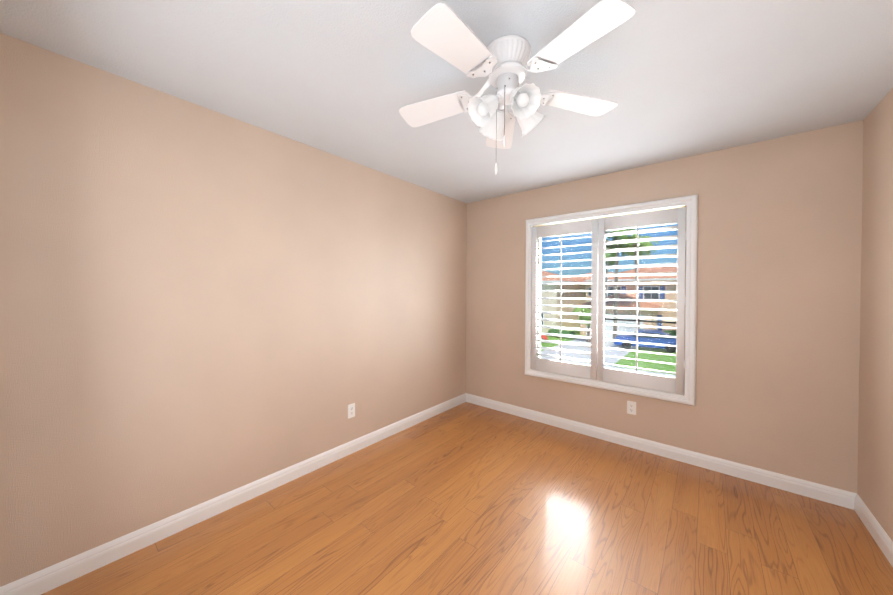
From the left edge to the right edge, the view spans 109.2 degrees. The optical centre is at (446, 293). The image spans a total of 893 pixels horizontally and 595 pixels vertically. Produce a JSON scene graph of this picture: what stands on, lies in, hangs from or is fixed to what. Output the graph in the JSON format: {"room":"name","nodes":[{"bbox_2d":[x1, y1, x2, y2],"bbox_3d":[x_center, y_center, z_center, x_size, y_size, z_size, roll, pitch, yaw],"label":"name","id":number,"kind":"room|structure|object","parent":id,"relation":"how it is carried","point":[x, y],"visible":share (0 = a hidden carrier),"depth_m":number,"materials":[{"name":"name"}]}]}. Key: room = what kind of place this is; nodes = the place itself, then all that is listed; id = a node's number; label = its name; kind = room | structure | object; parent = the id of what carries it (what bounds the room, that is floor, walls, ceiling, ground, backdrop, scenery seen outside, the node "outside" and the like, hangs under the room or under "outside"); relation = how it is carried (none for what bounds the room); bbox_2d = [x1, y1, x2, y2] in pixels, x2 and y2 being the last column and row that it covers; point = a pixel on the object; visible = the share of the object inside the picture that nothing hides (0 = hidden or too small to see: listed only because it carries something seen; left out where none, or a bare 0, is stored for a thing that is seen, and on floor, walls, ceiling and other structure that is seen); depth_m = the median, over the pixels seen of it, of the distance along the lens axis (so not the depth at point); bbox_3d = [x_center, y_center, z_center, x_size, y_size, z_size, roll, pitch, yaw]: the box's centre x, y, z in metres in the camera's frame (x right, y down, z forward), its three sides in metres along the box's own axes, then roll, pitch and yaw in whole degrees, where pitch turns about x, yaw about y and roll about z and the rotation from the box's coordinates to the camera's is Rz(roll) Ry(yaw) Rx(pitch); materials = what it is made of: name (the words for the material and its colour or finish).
{"room":"empty bedroom","nodes":[
{"label":"empty bedroom","id":0,"kind":"room"},
{"bbox_2d":[0,33,466,586],"bbox_3d":[-1.139,0.118,2.356,0.150,2.440,4.468,1,1,39],"label":"wall","id":1,"kind":"structure","parent":0,"point":[198,305],"depth_m":1.79,"materials":[{"name":"paint"}]},
{"bbox_2d":[0,393,467,594],"bbox_3d":[-0.820,1.286,2.619,0.030,0.102,3.368,1,1,39],"label":"baseboard","id":2,"kind":"structure","parent":1,"relation":"attached to","point":[45,580],"depth_m":1.82,"materials":[{"name":"white wood"}]},
{"bbox_2d":[348,403,354,418],"bbox_3d":[-0.796,0.982,2.662,0.008,0.114,0.070,1,1,39],"label":"electrical outlet","id":3,"kind":"object","parent":1,"relation":"attached to","point":[351,410],"visible":1,"depth_m":2.66,"materials":[{"name":"white plastic"}]},
{"bbox_2d":[0,0,892,202],"bbox_3d":[0.096,-1.087,1.331,3.337,0.001,4.468,1,1,39],"label":"ceiling","id":4,"kind":"structure","parent":0,"point":[673,79],"depth_m":1.55,"materials":[{"name":"paint"}]},
{"bbox_2d":[399,0,634,173],"bbox_3d":[0.251,-0.809,1.409,1.044,0.556,1.005,1,1,39],"label":"ceiling fan","id":5,"kind":"object","parent":4,"relation":"hanging from","point":[444,31],"visible":1,"depth_m":1.34,"materials":[{"name":"painted wood"},{"name":"metal"},{"name":"glass"}]},
{"bbox_2d":[41,402,892,594],"bbox_3d":[0.085,1.353,1.355,3.337,0.001,4.468,1,1,39],"label":"floor","id":6,"kind":"structure","parent":0,"point":[466,498],"depth_m":1.80,"materials":[{"name":"laminate"}]},
{"bbox_2d":[466,120,863,492],"bbox_3d":[1.464,0.123,3.009,3.037,2.440,0.150,1,1,39],"label":"wall","id":7,"kind":"structure","parent":0,"point":[779,242],"depth_m":2.32,"materials":[{"name":"paint"}]},
{"bbox_2d":[537,219,677,376],"bbox_3d":[1.470,0.038,3.023,1.279,1.510,0.050,1,1,39],"label":"window","id":8,"kind":"structure","parent":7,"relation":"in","point":[540,295],"depth_m":2.96,"materials":[{"name":"clear glass"}]},
{"bbox_2d":[534,206,684,226],"bbox_3d":[1.434,0.039,2.979,1.279,1.510,0.062,1,1,39],"label":"liner","id":9,"kind":"object","parent":7,"relation":"in","point":[611,216],"visible":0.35,"depth_m":2.88,"materials":[{"name":"white wood"}]},
{"bbox_2d":[525,194,697,405],"bbox_3d":[1.397,0.046,2.935,1.439,1.656,0.104,1,1,39],"label":"window shutter","id":10,"kind":"object","parent":7,"relation":"attached to","point":[596,373],"visible":1,"depth_m":2.82,"materials":[{"name":"white wood"}]},
{"bbox_2d":[627,401,635,414],"bbox_3d":[1.621,0.999,2.782,0.070,0.114,0.008,1,1,39],"label":"outlet","id":11,"kind":"object","parent":7,"relation":"attached to","point":[631,407],"visible":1,"depth_m":2.78,"materials":[{"name":"white plastic"}]},
{"bbox_2d":[468,394,843,506],"bbox_3d":[1.404,1.293,2.959,2.970,0.102,0.014,1,1,39],"label":"baseboard","id":12,"kind":"structure","parent":7,"relation":"attached to","point":[813,490],"depth_m":2.54,"materials":[{"name":"white wood"}]},
{"bbox_2d":[857,88,892,540],"bbox_3d":[1.320,0.149,0.329,0.150,2.440,4.468,1,1,39],"label":"wall","id":13,"kind":"structure","parent":0,"point":[875,462],"depth_m":1.78,"materials":[{"name":"paint"}]},
{"bbox_2d":[844,490,892,566],"bbox_3d":[1.496,1.315,0.707,0.037,0.102,3.372,1,1,39],"label":"baseboard","id":14,"kind":"structure","parent":13,"relation":"attached to","point":[852,500],"depth_m":1.80,"materials":[{"name":"white"}]},
{"label":"outside","id":15,"kind":"structure","parent":0,"visible":0},
{"bbox_2d":[541,330,675,374],"bbox_3d":[38.528,3.828,74.005,210.000,0.001,156.432,1,1,39],"label":"lawn","id":16,"kind":"structure","parent":15,"point":[641,355],"depth_m":20.75,"materials":[{"name":"green plant"}]},
{"bbox_2d":[548,329,575,337],"bbox_3d":[10.830,3.796,30.053,2.607,0.884,1.182,1,1,39],"label":"bush","id":17,"kind":"object","parent":16,"relation":"on","point":[563,331],"depth_m":29.61,"materials":[{"name":"green plant"}]},
{"bbox_2d":[541,270,589,332],"bbox_3d":[8.433,0.425,38.227,13.100,7.218,15.000,1,1,39],"label":"house","id":18,"kind":"structure","parent":16,"relation":"on","point":[563,301],"depth_m":33.31,"materials":[{"name":"beige"}]},
{"bbox_2d":[573,304,590,341],"bbox_3d":[12.198,2.506,27.443,2.533,3.298,2.502,1,1,39],"label":"palm tree","id":19,"kind":"object","parent":16,"relation":"on","point":[584,310],"depth_m":27.05,"materials":[{"name":"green plant"}]},
{"bbox_2d":[541,336,635,365],"bbox_3d":[11.625,4.164,24.861,5.000,0.001,12.300,1,1,39],"label":"driveway","id":20,"kind":"structure","parent":16,"relation":"on","point":[608,360],"depth_m":23.02,"materials":[{"name":"white concrete"}]},
{"bbox_2d":[614,329,675,352],"bbox_3d":[15.288,3.479,24.106,4.400,1.392,1.960,1,1,31],"label":"car","id":21,"kind":"object","parent":20,"relation":"on","point":[641,338],"depth_m":23.42,"materials":[{"name":"blue metal"}]},
{"bbox_2d":[571,272,613,301],"bbox_3d":[26.901,0.030,56.697,15.100,7.818,15.000,1,1,39],"label":"house","id":22,"kind":"structure","parent":16,"relation":"on","point":[588,286],"depth_m":56.07,"materials":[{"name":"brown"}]},
{"bbox_2d":[540,356,675,377],"bbox_3d":[-0.802,4.089,26.292,210.000,0.001,1.300,1,1,39],"label":"sidewalk","id":23,"kind":"structure","parent":16,"relation":"on","point":[643,371],"depth_m":17.92,"materials":[{"name":"white concrete"}]},
{"bbox_2d":[604,239,632,338],"bbox_3d":[14.515,-0.340,27.962,3.343,9.000,3.453,1,1,39],"label":"palm tree","id":24,"kind":"object","parent":16,"relation":"on","point":[611,254],"depth_m":28.20,"materials":[{"name":"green plant"}]},
{"bbox_2d":[605,228,635,342],"bbox_3d":[14.490,-1.014,26.946,2.971,10.367,3.051,1,1,39],"label":"palm tree","id":25,"kind":"object","parent":16,"relation":"on","point":[616,279],"depth_m":26.91,"materials":[{"name":"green plant"}]},
{"bbox_2d":[574,266,676,337],"bbox_3d":[22.030,0.482,33.499,12.100,7.318,15.000,1,1,39],"label":"house","id":26,"kind":"structure","parent":16,"relation":"on","point":[628,312],"depth_m":30.42,"materials":[{"name":"brown"}]},
{"bbox_2d":[620,234,659,329],"bbox_3d":[16.174,-0.460,27.227,3.387,9.270,3.591,1,1,39],"label":"palm tree","id":27,"kind":"object","parent":16,"relation":"on","point":[642,244],"depth_m":27.09,"materials":[{"name":"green plant"}]},
{"bbox_2d":[664,330,675,335],"bbox_3d":[21.187,3.801,28.643,2.956,0.999,1.334,1,1,39],"label":"bush","id":28,"kind":"object","parent":16,"relation":"on","point":[671,333],"depth_m":28.87,"materials":[{"name":"green plant"}]}
]}

